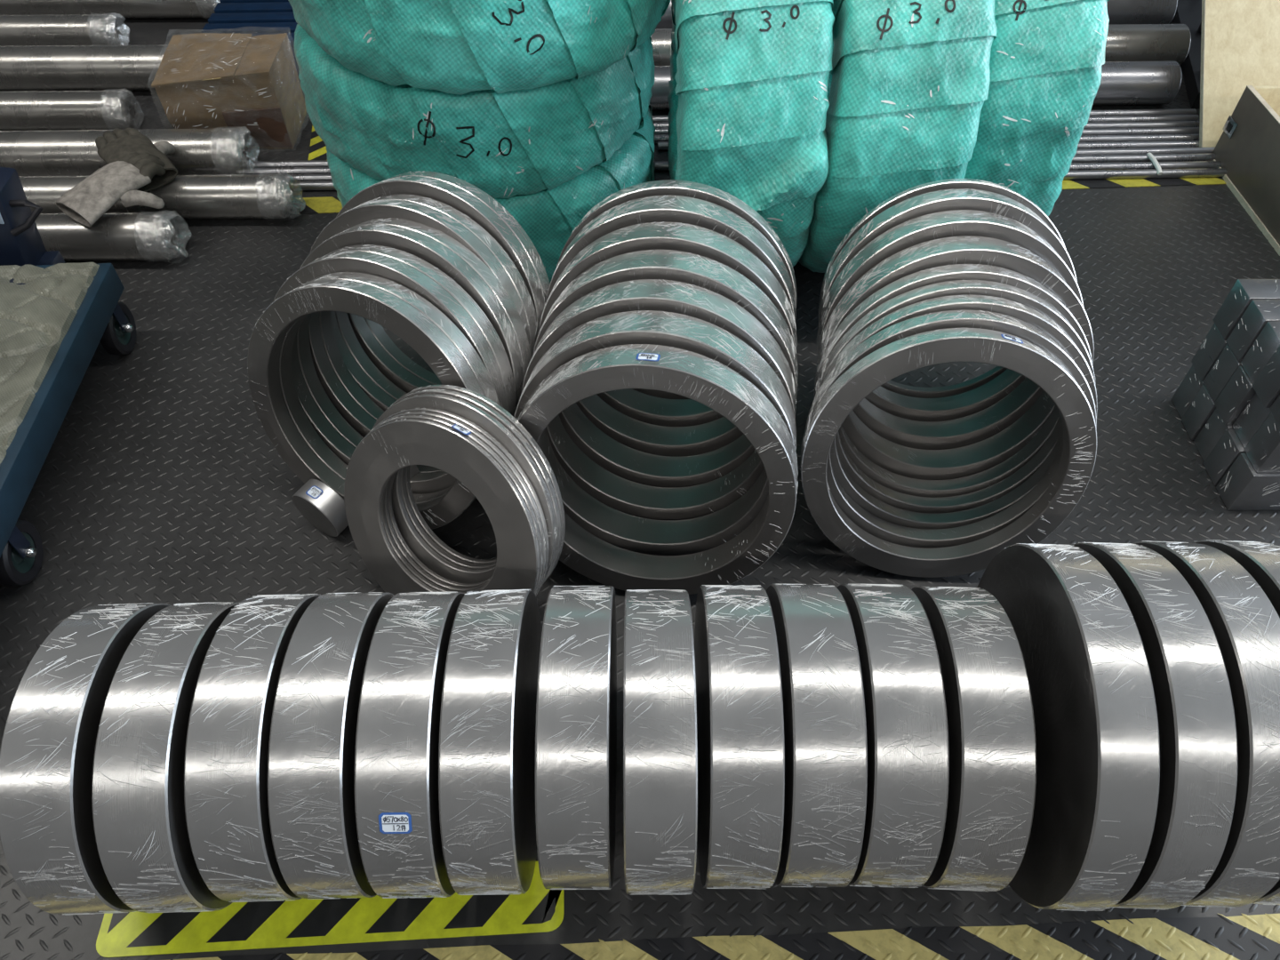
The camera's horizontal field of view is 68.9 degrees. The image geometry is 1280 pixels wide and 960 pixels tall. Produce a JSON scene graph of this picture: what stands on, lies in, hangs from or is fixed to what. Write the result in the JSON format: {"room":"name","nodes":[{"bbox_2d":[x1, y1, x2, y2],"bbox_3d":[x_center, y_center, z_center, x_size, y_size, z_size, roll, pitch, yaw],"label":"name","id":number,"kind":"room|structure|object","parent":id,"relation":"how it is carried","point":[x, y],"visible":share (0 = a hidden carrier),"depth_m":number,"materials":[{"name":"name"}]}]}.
{"room":"metal warehouse","nodes":[
{"label":"metal warehouse","id":0,"kind":"room"},
{"bbox_2d":[0,18,1279,959],"bbox_3d":[-0.500,0.523,1.401,17.000,0.062,17.000,0,50,0],"label":"floor","id":1,"kind":"structure","parent":0,"point":[162,479],"depth_m":1.79,"materials":[{"name":"metal"}]},
{"bbox_2d":[0,12,129,46],"bbox_3d":[-2.271,-1.389,2.901,1.338,0.111,0.110,0,50,0],"label":"bar","id":2,"kind":"object","parent":1,"relation":"on","point":[60,29],"visible":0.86,"depth_m":2.86,"materials":[{"name":"silver"}]},
{"bbox_2d":[0,167,136,586],"bbox_3d":[-1.391,-0.091,1.607,0.662,0.416,1.205,-3,50,-2],"label":"cart","id":3,"kind":"object","parent":1,"relation":"on","point":[55,314],"visible":1,"depth_m":1.78,"materials":[{"name":"blue paint"}]},
{"bbox_2d":[0,89,143,130],"bbox_3d":[-2.112,-1.020,2.590,1.417,0.116,0.116,-1,50,-1],"label":"bar","id":4,"kind":"object","parent":1,"relation":"on","point":[25,110],"visible":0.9,"depth_m":2.55,"materials":[{"name":"silver"}]},
{"bbox_2d":[0,44,167,91],"bbox_3d":[-2.096,-1.200,2.729,1.637,0.135,0.134,-1,50,-1],"label":"bar","id":5,"kind":"object","parent":1,"relation":"on","point":[22,68],"visible":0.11,"depth_m":2.68,"materials":[{"name":"silver"}]},
{"bbox_2d":[0,603,170,915],"bbox_3d":[-0.685,0.362,1.242,0.085,0.391,0.390,-2,50,-1],"label":"metal ring","id":6,"kind":"object","parent":1,"relation":"on","point":[48,841],"visible":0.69,"depth_m":1.07,"materials":[{"name":"silver"}]},
{"bbox_2d":[0,0,220,19],"bbox_3d":[-2.206,-1.567,3.035,1.739,0.135,0.136,0,50,0],"label":"bar","id":7,"kind":"object","parent":1,"relation":"on","point":[128,9],"visible":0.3,"depth_m":3.00,"materials":[{"name":"silver"}]},
{"bbox_2d":[35,210,191,262],"bbox_3d":[-1.900,-0.572,2.208,1.639,0.120,0.123,0,50,0],"label":"bar","id":8,"kind":"object","parent":1,"relation":"on","point":[152,236],"visible":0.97,"depth_m":2.17,"materials":[{"name":"silver"}]},
{"bbox_2d":[55,152,165,227],"bbox_3d":[-1.209,-0.679,2.180,0.171,0.075,0.256,33,57,25],"label":"glove","id":9,"kind":"object","parent":8,"relation":"on","point":[90,199],"visible":1,"depth_m":2.15,"materials":[{"name":"grey fabric"}]},
{"bbox_2d":[0,126,259,175],"bbox_3d":[-1.978,-0.841,2.428,1.934,0.131,0.132,-1,50,-1],"label":"bar","id":10,"kind":"object","parent":1,"relation":"on","point":[220,151],"visible":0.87,"depth_m":2.39,"materials":[{"name":"silver"}]},
{"bbox_2d":[95,127,177,191],"bbox_3d":[-1.231,-0.804,2.301,0.171,0.077,0.254,-31,56,-23],"label":"glove","id":11,"kind":"object","parent":10,"relation":"on","point":[113,146],"visible":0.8,"depth_m":2.27,"materials":[{"name":"grey fabric"}]},
{"bbox_2d":[18,173,305,220],"bbox_3d":[-1.865,-0.696,2.316,2.039,0.116,0.118,-1,50,-1],"label":"bar","id":12,"kind":"object","parent":1,"relation":"on","point":[223,196],"visible":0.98,"depth_m":2.28,"materials":[{"name":"silver"}]},
{"bbox_2d":[91,601,239,912],"bbox_3d":[-0.578,0.360,1.243,0.085,0.391,0.391,-1,50,-1],"label":"metal ring","id":13,"kind":"object","parent":1,"relation":"on","point":[145,852],"visible":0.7,"depth_m":1.07,"materials":[{"name":"silver"}]},
{"bbox_2d":[151,32,306,149],"bbox_3d":[-1.105,-1.056,2.533,0.339,0.235,0.259,-2,50,-1],"label":"carton","id":14,"kind":"object","parent":1,"relation":"on","point":[202,80],"visible":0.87,"depth_m":2.46,"materials":[{"name":"brown cardboard"}]},
{"bbox_2d":[201,0,299,79],"bbox_3d":[-1.020,-1.369,2.872,0.560,0.120,0.330,-2,50,-1],"label":"pallet","id":15,"kind":"object","parent":1,"relation":"on","point":[253,17],"visible":0.3,"depth_m":2.81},
{"bbox_2d":[184,593,321,902],"bbox_3d":[-0.478,0.350,1.251,0.085,0.391,0.391,-1,50,-1],"label":"metal ring","id":16,"kind":"object","parent":1,"relation":"on","point":[228,741],"visible":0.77,"depth_m":1.08,"materials":[{"name":"silver"}]},
{"bbox_2d":[292,479,348,536],"bbox_3d":[-0.572,0.050,1.686,0.106,0.109,0.050,26,55,20],"label":"metal ring","id":17,"kind":"object","parent":1,"relation":"on","point":[317,502],"visible":0.98,"depth_m":1.65,"materials":[{"name":"silver metal"}]},
{"bbox_2d":[96,861,563,957],"bbox_3d":[-0.419,0.595,1.300,0.646,0.002,0.095,-2,50,-2],"label":"hazard floor marking","id":18,"kind":"object","parent":1,"relation":"on","point":[302,922],"visible":0.59,"depth_m":1.29,"materials":[{"name":"paint"}]},
{"bbox_2d":[267,592,393,899],"bbox_3d":[-0.383,0.348,1.253,0.085,0.391,0.391,-1,50,-1],"label":"metal ring","id":19,"kind":"object","parent":1,"relation":"on","point":[312,746],"visible":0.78,"depth_m":1.08,"materials":[{"name":"silver"}]},
{"bbox_2d":[247,279,484,529],"bbox_3d":[-0.463,-0.113,1.588,0.463,0.454,0.159,16,52,13],"label":"ring","id":20,"kind":"object","parent":1,"relation":"on","point":[379,306],"visible":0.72,"depth_m":1.53,"materials":[{"name":"silver"}]},
{"bbox_2d":[279,272,499,503],"bbox_3d":[-0.451,-0.131,1.614,0.464,0.454,0.159,16,52,13],"label":"ring","id":21,"kind":"object","parent":1,"relation":"on","point":[298,415],"visible":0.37,"depth_m":1.52,"materials":[{"name":"silver"}]},
{"bbox_2d":[272,250,506,494],"bbox_3d":[-0.448,-0.169,1.635,0.463,0.454,0.158,16,52,13],"label":"ring","id":22,"kind":"object","parent":1,"relation":"on","point":[396,271],"visible":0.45,"depth_m":1.53,"materials":[{"name":"silver"}]},
{"bbox_2d":[296,244,515,472],"bbox_3d":[-0.436,-0.187,1.662,0.464,0.454,0.158,16,52,13],"label":"ring","id":23,"kind":"object","parent":1,"relation":"on","point":[319,396],"visible":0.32,"depth_m":1.57,"materials":[{"name":"silver"}]},
{"bbox_2d":[354,592,464,898],"bbox_3d":[-0.284,0.347,1.254,0.085,0.391,0.391,-1,50,-1],"label":"metal ring","id":24,"kind":"object","parent":1,"relation":"on","point":[396,799],"visible":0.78,"depth_m":1.08,"materials":[{"name":"silver"}]},
{"bbox_2d":[300,224,523,437],"bbox_3d":[-0.425,-0.226,1.682,0.464,0.454,0.160,16,52,13],"label":"ring","id":25,"kind":"object","parent":1,"relation":"on","point":[422,246],"visible":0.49,"depth_m":1.57,"materials":[{"name":"silver"}]},
{"bbox_2d":[309,199,530,410],"bbox_3d":[-0.417,-0.282,1.730,0.464,0.454,0.160,16,52,13],"label":"ring","id":26,"kind":"object","parent":1,"relation":"on","point":[380,209],"visible":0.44,"depth_m":1.61,"materials":[{"name":"silver"}]},
{"bbox_2d":[320,217,531,420],"bbox_3d":[-0.413,-0.243,1.709,0.464,0.453,0.160,16,52,13],"label":"ring","id":27,"kind":"object","parent":1,"relation":"on","point":[342,372],"visible":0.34,"depth_m":1.60,"materials":[{"name":"silver"}]},
{"bbox_2d":[334,194,538,399],"bbox_3d":[-0.405,-0.300,1.756,0.464,0.454,0.160,16,52,13],"label":"ring","id":28,"kind":"object","parent":1,"relation":"on","point":[347,332],"visible":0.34,"depth_m":1.65,"materials":[{"name":"silver"}]},
{"bbox_2d":[336,176,544,392],"bbox_3d":[-0.395,-0.339,1.777,0.464,0.454,0.160,17,52,13],"label":"ring","id":29,"kind":"object","parent":1,"relation":"on","point":[456,197],"visible":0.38,"depth_m":1.66,"materials":[{"name":"silver"}]},
{"bbox_2d":[344,418,539,595],"bbox_3d":[-0.325,0.084,1.500,0.381,0.353,0.155,25,54,20],"label":"ring","id":30,"kind":"object","parent":1,"relation":"on","point":[395,445],"visible":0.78,"depth_m":1.45,"materials":[{"name":"metal"}]},
{"bbox_2d":[367,415,543,594],"bbox_3d":[-0.321,0.076,1.505,0.380,0.356,0.159,19,53,15],"label":"ring","id":31,"kind":"object","parent":30,"relation":"on","point":[455,427],"visible":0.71,"depth_m":1.43,"materials":[{"name":"metal"}]},
{"bbox_2d":[369,411,546,596],"bbox_3d":[-0.317,0.072,1.510,0.381,0.353,0.155,25,54,20],"label":"ring","id":32,"kind":"object","parent":31,"relation":"on","point":[473,431],"visible":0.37,"depth_m":1.44,"materials":[{"name":"metal"}]},
{"bbox_2d":[374,407,549,595],"bbox_3d":[-0.312,0.066,1.515,0.381,0.353,0.155,25,54,20],"label":"ring","id":33,"kind":"object","parent":32,"relation":"on","point":[464,420],"visible":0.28,"depth_m":1.44,"materials":[{"name":"metal"}]},
{"bbox_2d":[363,171,550,384],"bbox_3d":[-0.383,-0.356,1.804,0.464,0.453,0.160,17,52,13],"label":"ring","id":34,"kind":"object","parent":1,"relation":"on","point":[376,329],"visible":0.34,"depth_m":1.69,"materials":[{"name":"silver"}]},
{"bbox_2d":[371,393,557,584],"bbox_3d":[-0.299,0.043,1.516,0.381,0.357,0.151,25,54,20],"label":"ring","id":35,"kind":"object","parent":1,"relation":"on","point":[424,553],"visible":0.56,"depth_m":1.45,"materials":[{"name":"metal"}]},
{"bbox_2d":[386,388,560,581],"bbox_3d":[-0.293,0.036,1.522,0.381,0.357,0.151,25,54,20],"label":"ring","id":36,"kind":"object","parent":35,"relation":"on","point":[504,421],"visible":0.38,"depth_m":1.45,"materials":[{"name":"metal"}]},
{"bbox_2d":[394,384,565,574],"bbox_3d":[-0.288,0.028,1.529,0.381,0.357,0.151,24,54,19],"label":"ring","id":37,"kind":"object","parent":36,"relation":"on","point":[513,420],"visible":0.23,"depth_m":1.45,"materials":[{"name":"metal"}]},
{"bbox_2d":[438,589,541,895],"bbox_3d":[-0.189,0.344,1.256,0.085,0.391,0.391,-1,50,0],"label":"metal ring","id":38,"kind":"object","parent":1,"relation":"on","point":[486,754],"visible":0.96,"depth_m":1.09,"materials":[{"name":"silver"}]},
{"bbox_2d":[325,104,655,283],"bbox_3d":[-0.353,-0.784,2.284,0.779,0.292,0.785,0,50,0],"label":"coil","id":39,"kind":"object","parent":1,"relation":"on","point":[548,218],"visible":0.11,"depth_m":2.04,"materials":[{"name":"teal"}]},
{"bbox_2d":[293,24,655,199],"bbox_3d":[-0.356,-0.942,2.080,0.777,0.286,0.767,-26,55,-20],"label":"coil","id":40,"kind":"object","parent":39,"relation":"on","point":[509,144],"visible":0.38,"depth_m":1.86,"materials":[{"name":"teal"}]},
{"bbox_2d":[288,0,670,95],"bbox_3d":[-0.325,-1.079,1.874,0.783,0.299,0.789,19,53,15],"label":"coil","id":41,"kind":"object","parent":40,"relation":"on","point":[460,47],"visible":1,"depth_m":1.67,"materials":[{"name":"teal"}]},
{"bbox_2d":[535,585,616,889],"bbox_3d":[-0.078,0.340,1.260,0.085,0.391,0.390,0,50,0],"label":"metal ring","id":42,"kind":"object","parent":1,"relation":"on","point":[576,731],"visible":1,"depth_m":1.09,"materials":[{"name":"silver"}]},
{"bbox_2d":[514,310,796,555],"bbox_3d":[0.024,-0.058,1.545,0.464,0.467,0.156,6,50,5],"label":"ring","id":43,"kind":"object","parent":1,"relation":"on","point":[617,528],"visible":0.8,"depth_m":1.47,"materials":[{"name":"silver"}]},
{"bbox_2d":[517,344,798,594],"bbox_3d":[0.017,0.000,1.498,0.463,0.465,0.151,7,50,6],"label":"ring","id":44,"kind":"object","parent":1,"relation":"on","point":[703,380],"visible":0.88,"depth_m":1.41,"materials":[{"name":"silver"}]},
{"bbox_2d":[521,279,796,519],"bbox_3d":[0.031,-0.117,1.595,0.463,0.466,0.152,7,50,6],"label":"ring","id":45,"kind":"object","parent":1,"relation":"on","point":[617,492],"visible":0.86,"depth_m":1.53,"materials":[{"name":"silver"}]},
{"bbox_2d":[623,589,697,895],"bbox_3d":[0.023,0.344,1.256,0.085,0.391,0.391,0,50,0],"label":"metal ring","id":46,"kind":"object","parent":1,"relation":"on","point":[660,750],"visible":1,"depth_m":1.08,"materials":[{"name":"silver"}]},
{"bbox_2d":[532,249,798,487],"bbox_3d":[0.042,-0.175,1.643,0.464,0.467,0.155,7,50,5],"label":"ring","id":47,"kind":"object","parent":1,"relation":"on","point":[624,461],"visible":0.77,"depth_m":1.55,"materials":[{"name":"silver"}]},
{"bbox_2d":[538,222,797,456],"bbox_3d":[0.049,-0.235,1.694,0.464,0.466,0.153,6,50,5],"label":"ring","id":48,"kind":"object","parent":1,"relation":"on","point":[630,432],"visible":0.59,"depth_m":1.59,"materials":[{"name":"silver"}]},
{"bbox_2d":[547,194,796,426],"bbox_3d":[0.056,-0.295,1.744,0.463,0.466,0.156,7,50,6],"label":"ring","id":49,"kind":"object","parent":1,"relation":"on","point":[637,405],"visible":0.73,"depth_m":1.63,"materials":[{"name":"silver"}]},
{"bbox_2d":[556,179,796,399],"bbox_3d":[0.065,-0.340,1.786,0.464,0.461,0.130,6,50,5],"label":"ring","id":50,"kind":"object","parent":1,"relation":"on","point":[704,192],"visible":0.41,"depth_m":1.65,"materials":[{"name":"silver"}]},
{"bbox_2d":[168,913,1279,959],"bbox_3d":[0.000,0.673,1.235,3.007,0.002,0.128,-2,50,-1],"label":"tape","id":51,"kind":"object","parent":1,"relation":"on","point":[1244,937],"visible":1,"depth_m":1.27,"materials":[{"name":"plastic"}]},
{"bbox_2d":[694,584,784,888],"bbox_3d":[0.124,0.339,1.261,0.085,0.391,0.391,0,50,0],"label":"metal ring","id":52,"kind":"object","parent":1,"relation":"on","point":[740,748],"visible":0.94,"depth_m":1.09,"materials":[{"name":"silver"}]},
{"bbox_2d":[667,0,834,266],"bbox_3d":[0.207,-0.828,1.985,0.307,0.790,0.819,0,50,0],"label":"coil","id":53,"kind":"object","parent":1,"relation":"on","point":[748,99],"visible":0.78,"depth_m":1.65,"materials":[{"name":"teal"}]},
{"bbox_2d":[290,176,1226,214],"bbox_3d":[0.474,-0.760,2.437,3.450,0.002,0.070,-2,50,-2],"label":"tape","id":54,"kind":"object","parent":1,"relation":"on","point":[326,204],"visible":0.02,"depth_m":2.45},
{"bbox_2d":[766,584,867,887],"bbox_3d":[0.220,0.338,1.262,0.085,0.391,0.391,1,50,1],"label":"metal ring","id":55,"kind":"object","parent":1,"relation":"on","point":[824,712],"visible":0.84,"depth_m":1.09,"materials":[{"name":"silver"}]},
{"bbox_2d":[836,584,949,887],"bbox_3d":[0.315,0.338,1.262,0.085,0.391,0.391,1,50,1],"label":"metal ring","id":56,"kind":"object","parent":1,"relation":"on","point":[906,709],"visible":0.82,"depth_m":1.09,"materials":[{"name":"silver"}]},
{"bbox_2d":[798,0,997,272],"bbox_3d":[0.500,-0.844,1.995,0.293,0.795,0.794,2,50,1],"label":"coil","id":57,"kind":"object","parent":1,"relation":"on","point":[908,85],"visible":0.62,"depth_m":1.66,"materials":[{"name":"teal"}]},
{"bbox_2d":[649,60,1181,110],"bbox_3d":[0.450,-1.125,2.670,2.150,0.116,0.116,-1,50,-1],"label":"bar","id":58,"kind":"object","parent":1,"relation":"on","point":[1122,83],"visible":0.21,"depth_m":2.63,"materials":[{"name":"metal"}]},
{"bbox_2d":[656,0,1177,28],"bbox_3d":[0.530,-1.489,2.965,2.300,0.132,0.132,-1,50,-1],"label":"bar","id":59,"kind":"object","parent":1,"relation":"on","point":[1119,12],"visible":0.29,"depth_m":2.92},
{"bbox_2d":[651,24,1191,65],"bbox_3d":[0.500,-1.288,2.800,2.250,0.126,0.126,-1,50,-1],"label":"bar","id":60,"kind":"object","parent":1,"relation":"on","point":[1124,42],"visible":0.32,"depth_m":2.75,"materials":[{"name":"metal"}]},
{"bbox_2d":[652,108,1196,122],"bbox_3d":[0.803,-1.033,2.653,1.560,0.023,0.024,-1,50,-1],"label":"bar","id":61,"kind":"object","parent":1,"relation":"on","point":[1180,111],"visible":0.25,"depth_m":2.65,"materials":[{"name":"metal"}]},
{"bbox_2d":[653,114,1198,127],"bbox_3d":[0.796,-1.006,2.631,1.560,0.023,0.024,-1,50,-1],"label":"bar","id":62,"kind":"object","parent":1,"relation":"on","point":[1170,117],"visible":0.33,"depth_m":2.63,"materials":[{"name":"metal"}]},
{"bbox_2d":[653,127,1199,143],"bbox_3d":[0.792,-0.956,2.588,1.560,0.023,0.023,-1,50,-1],"label":"bar","id":63,"kind":"object","parent":1,"relation":"on","point":[1172,130],"visible":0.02,"depth_m":2.59,"materials":[{"name":"metal"}]},
{"bbox_2d":[654,120,1199,134],"bbox_3d":[0.807,-0.982,2.610,1.560,0.023,0.024,-1,50,-1],"label":"bar","id":64,"kind":"object","parent":1,"relation":"on","point":[1170,124],"visible":0.03,"depth_m":2.61,"materials":[{"name":"metal"}]},
{"bbox_2d":[657,134,1199,150],"bbox_3d":[0.829,-0.930,2.566,1.560,0.023,0.024,-1,50,-1],"label":"bar","id":65,"kind":"object","parent":1,"relation":"on","point":[661,145],"visible":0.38,"depth_m":2.56,"materials":[{"name":"metal"}]},
{"bbox_2d":[654,152,1215,170],"bbox_3d":[0.796,-0.853,2.502,1.560,0.023,0.024,-1,50,-1],"label":"bar","id":66,"kind":"object","parent":1,"relation":"on","point":[1160,157],"visible":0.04,"depth_m":2.50,"materials":[{"name":"metal"}]},
{"bbox_2d":[667,146,1215,160],"bbox_3d":[0.855,-0.878,2.522,1.560,0.023,0.024,-1,50,-1],"label":"bar","id":67,"kind":"object","parent":1,"relation":"on","point":[1201,149],"visible":0.27,"depth_m":2.52,"materials":[{"name":"metal"}]},
{"bbox_2d":[819,178,1066,398],"bbox_3d":[0.581,-0.343,1.796,0.463,0.449,0.149,4,50,3],"label":"ring","id":68,"kind":"object","parent":1,"relation":"on","point":[976,382],"visible":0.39,"depth_m":1.70,"materials":[{"name":"silver"}]},
{"bbox_2d":[817,188,1077,421],"bbox_3d":[0.573,-0.310,1.761,0.463,0.459,0.180,4,50,3],"label":"ring","id":69,"kind":"object","parent":1,"relation":"on","point":[969,403],"visible":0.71,"depth_m":1.68,"materials":[{"name":"silver"}]},
{"bbox_2d":[800,327,1097,577],"bbox_3d":[0.498,-0.029,1.530,0.463,0.453,0.161,4,50,3],"label":"ring","id":70,"kind":"object","parent":1,"relation":"on","point":[1073,475],"visible":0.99,"depth_m":1.49,"materials":[{"name":"silver"}]},
{"bbox_2d":[816,209,1084,449],"bbox_3d":[0.563,-0.258,1.716,0.463,0.462,0.188,4,50,3],"label":"ring","id":71,"kind":"object","parent":1,"relation":"on","point":[984,424],"visible":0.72,"depth_m":1.66,"materials":[{"name":"silver"}]},
{"bbox_2d":[805,309,1096,548],"bbox_3d":[0.509,-0.061,1.557,0.463,0.453,0.161,4,50,4],"label":"ring","id":72,"kind":"object","parent":1,"relation":"on","point":[877,527],"visible":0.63,"depth_m":1.52,"materials":[{"name":"silver"}]},
{"bbox_2d":[813,264,1093,497],"bbox_3d":[0.539,-0.149,1.629,0.463,0.454,0.163,4,50,4],"label":"ring","id":73,"kind":"object","parent":1,"relation":"on","point":[990,476],"visible":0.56,"depth_m":1.61,"materials":[{"name":"silver"}]},
{"bbox_2d":[813,280,1095,513],"bbox_3d":[0.532,-0.118,1.605,0.463,0.453,0.160,4,50,3],"label":"ring","id":74,"kind":"object","parent":1,"relation":"on","point":[984,496],"visible":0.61,"depth_m":1.59,"materials":[{"name":"silver"}]},
{"bbox_2d":[816,235,1094,479],"bbox_3d":[0.554,-0.199,1.666,0.463,0.462,0.192,4,50,3],"label":"ring","id":75,"kind":"object","parent":1,"relation":"on","point":[983,455],"visible":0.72,"depth_m":1.62,"materials":[{"name":"silver"}]},
{"bbox_2d":[814,294,1097,528],"bbox_3d":[0.523,-0.090,1.581,0.463,0.453,0.160,4,50,4],"label":"ring","id":76,"kind":"object","parent":1,"relation":"on","point":[884,511],"visible":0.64,"depth_m":1.54,"materials":[{"name":"silver"}]},
{"bbox_2d":[911,585,1036,891],"bbox_3d":[0.416,0.341,1.260,0.085,0.391,0.391,2,50,2],"label":"metal ring","id":77,"kind":"object","parent":1,"relation":"on","point":[992,744],"visible":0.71,"depth_m":1.09,"materials":[{"name":"silver"}]},
{"bbox_2d":[964,0,1109,215],"bbox_3d":[0.764,-0.921,2.063,0.259,0.789,0.788,3,50,2],"label":"coil","id":78,"kind":"object","parent":1,"relation":"on","point":[1047,57],"visible":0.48,"depth_m":1.73,"materials":[{"name":"teal"}]},
{"bbox_2d":[977,543,1159,911],"bbox_3d":[0.533,0.316,1.235,0.066,0.461,0.461,2,50,1],"label":"metal ring","id":79,"kind":"object","parent":1,"relation":"on","point":[1095,714],"visible":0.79,"depth_m":1.07,"materials":[{"name":"silver"}]},
{"bbox_2d":[1077,140,1199,149],"bbox_3d":[0.872,-0.905,2.545,1.560,0.023,0.024,-1,50,-1],"label":"bar","id":80,"kind":"object","parent":1,"relation":"on","point":[1172,143],"visible":0.08,"depth_m":2.54,"materials":[{"name":"metal"}]},
{"bbox_2d":[1063,168,1226,179],"bbox_3d":[0.994,-0.801,2.458,1.560,0.023,0.024,-1,50,-1],"label":"bar","id":81,"kind":"object","parent":1,"relation":"on","point":[1208,172],"visible":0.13,"depth_m":2.46,"materials":[{"name":"metal"}]},
{"bbox_2d":[1069,160,1221,170],"bbox_3d":[0.958,-0.827,2.480,1.560,0.023,0.024,-1,50,-1],"label":"bar","id":82,"kind":"object","parent":1,"relation":"on","point":[1197,164],"visible":0.17,"depth_m":2.48,"materials":[{"name":"metal"}]},
{"bbox_2d":[1071,542,1237,909],"bbox_3d":[0.618,0.314,1.236,0.066,0.461,0.461,2,50,1],"label":"metal ring","id":83,"kind":"object","parent":1,"relation":"on","point":[1197,729],"visible":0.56,"depth_m":1.03,"materials":[{"name":"silver"}]},
{"bbox_2d":[1169,0,1201,109],"bbox_3d":[1.907,-1.413,2.921,0.407,0.100,0.930,11,51,9],"label":"rack","id":84,"kind":"object","parent":1,"relation":"on","point":[1188,12],"visible":0.11,"depth_m":2.85,"materials":[{"name":"metal"}]},
{"bbox_2d":[1171,364,1204,417],"bbox_3d":[1.189,-0.178,1.885,0.171,0.100,0.058,0,50,0],"label":"block","id":85,"kind":"object","parent":1,"relation":"on","point":[1191,384],"visible":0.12,"depth_m":1.88,"materials":[{"name":"grey"}]},
{"bbox_2d":[1191,323,1227,380],"bbox_3d":[1.187,-0.248,1.811,0.171,0.100,0.058,0,50,0],"label":"block","id":86,"kind":"object","parent":85,"relation":"on","point":[1213,344],"visible":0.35,"depth_m":1.81,"materials":[{"name":"grey"}]},
{"bbox_2d":[1213,279,1279,339],"bbox_3d":[1.185,-0.317,1.738,0.171,0.100,0.058,0,50,0],"label":"block","id":87,"kind":"object","parent":86,"relation":"on","point":[1244,291],"visible":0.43,"depth_m":1.72,"materials":[{"name":"grey"}]},
{"bbox_2d":[1181,384,1215,439],"bbox_3d":[1.186,-0.133,1.847,0.171,0.100,0.058,0,50,0],"label":"block","id":88,"kind":"object","parent":1,"relation":"on","point":[1203,406],"visible":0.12,"depth_m":1.84,"materials":[{"name":"grey"}]},
{"bbox_2d":[1202,344,1241,401],"bbox_3d":[1.187,-0.202,1.773,0.171,0.100,0.058,0,50,0],"label":"block","id":89,"kind":"object","parent":88,"relation":"on","point":[1227,364],"visible":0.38,"depth_m":1.77,"materials":[{"name":"grey"}]},
{"bbox_2d":[1226,299,1279,361],"bbox_3d":[1.187,-0.271,1.700,0.171,0.100,0.058,0,50,0],"label":"block","id":90,"kind":"object","parent":89,"relation":"on","point":[1259,312],"visible":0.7,"depth_m":1.68,"materials":[{"name":"grey"}]},
{"bbox_2d":[1129,540,1279,907],"bbox_3d":[0.700,0.313,1.237,0.066,0.461,0.461,2,50,2],"label":"metal ring","id":91,"kind":"object","parent":1,"relation":"on","point":[1245,624],"visible":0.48,"depth_m":1.04,"materials":[{"name":"silver"}]},
{"bbox_2d":[1193,408,1233,461],"bbox_3d":[1.190,-0.088,1.808,0.171,0.100,0.058,0,50,0],"label":"block","id":92,"kind":"object","parent":1,"relation":"on","point":[1215,427],"visible":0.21,"depth_m":1.81,"materials":[{"name":"grey"}]},
{"bbox_2d":[1214,365,1255,424],"bbox_3d":[1.186,-0.157,1.735,0.171,0.100,0.058,0,50,0],"label":"block","id":93,"kind":"object","parent":92,"relation":"on","point":[1238,391],"visible":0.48,"depth_m":1.73,"materials":[{"name":"grey"}]},
{"bbox_2d":[1240,320,1279,383],"bbox_3d":[1.190,-0.226,1.662,0.171,0.100,0.058,0,50,0],"label":"block","id":94,"kind":"object","parent":93,"relation":"on","point":[1268,341],"visible":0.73,"depth_m":1.66,"materials":[{"name":"grey"}]},
{"bbox_2d":[1203,429,1245,485],"bbox_3d":[1.186,-0.042,1.770,0.171,0.100,0.058,0,50,0],"label":"block","id":95,"kind":"object","parent":1,"relation":"on","point":[1229,446],"visible":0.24,"depth_m":1.76,"materials":[{"name":"grey"}]},
{"bbox_2d":[1232,392,1271,447],"bbox_3d":[1.197,-0.112,1.697,0.171,0.100,0.058,0,50,0],"label":"block","id":96,"kind":"object","parent":95,"relation":"on","point":[1254,413],"visible":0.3,"depth_m":1.70,"materials":[{"name":"grey"}]},
{"bbox_2d":[1251,344,1279,407],"bbox_3d":[1.185,-0.181,1.624,0.171,0.100,0.058,0,50,0],"label":"block","id":97,"kind":"object","parent":96,"relation":"on","point":[1267,385],"visible":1,"depth_m":1.63,"materials":[{"name":"grey"}]},
{"bbox_2d":[1191,539,1279,904],"bbox_3d":[0.785,0.311,1.238,0.066,0.461,0.461,2,50,2],"label":"metal ring","id":98,"kind":"object","parent":1,"relation":"on","point":[1261,560],"visible":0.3,"depth_m":1.15,"materials":[{"name":"silver"}]},
{"bbox_2d":[1199,0,1279,146],"bbox_3d":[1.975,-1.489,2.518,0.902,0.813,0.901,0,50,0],"label":"plywood sheet","id":99,"kind":"object","parent":1,"relation":"on","point":[1240,40],"visible":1,"depth_m":2.52,"materials":[{"name":"wood"}]},
{"bbox_2d":[1212,85,1279,255],"bbox_3d":[1.796,-0.618,2.185,0.505,0.207,0.848,-1,50,-1],"label":"crate","id":100,"kind":"object","parent":1,"relation":"on","point":[1248,147],"visible":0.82,"depth_m":2.35,"materials":[{"name":"metal"}]},
{"bbox_2d":[1216,453,1279,510],"bbox_3d":[1.187,0.003,1.732,0.171,0.100,0.058,0,50,0],"label":"block","id":101,"kind":"object","parent":1,"relation":"on","point":[1241,488],"visible":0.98,"depth_m":1.72,"materials":[{"name":"grey"}]},
{"bbox_2d":[1244,412,1279,472],"bbox_3d":[1.194,-0.066,1.659,0.171,0.100,0.058,0,50,0],"label":"block","id":102,"kind":"object","parent":101,"relation":"on","point":[1262,450],"visible":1,"depth_m":1.66,"materials":[{"name":"grey"}]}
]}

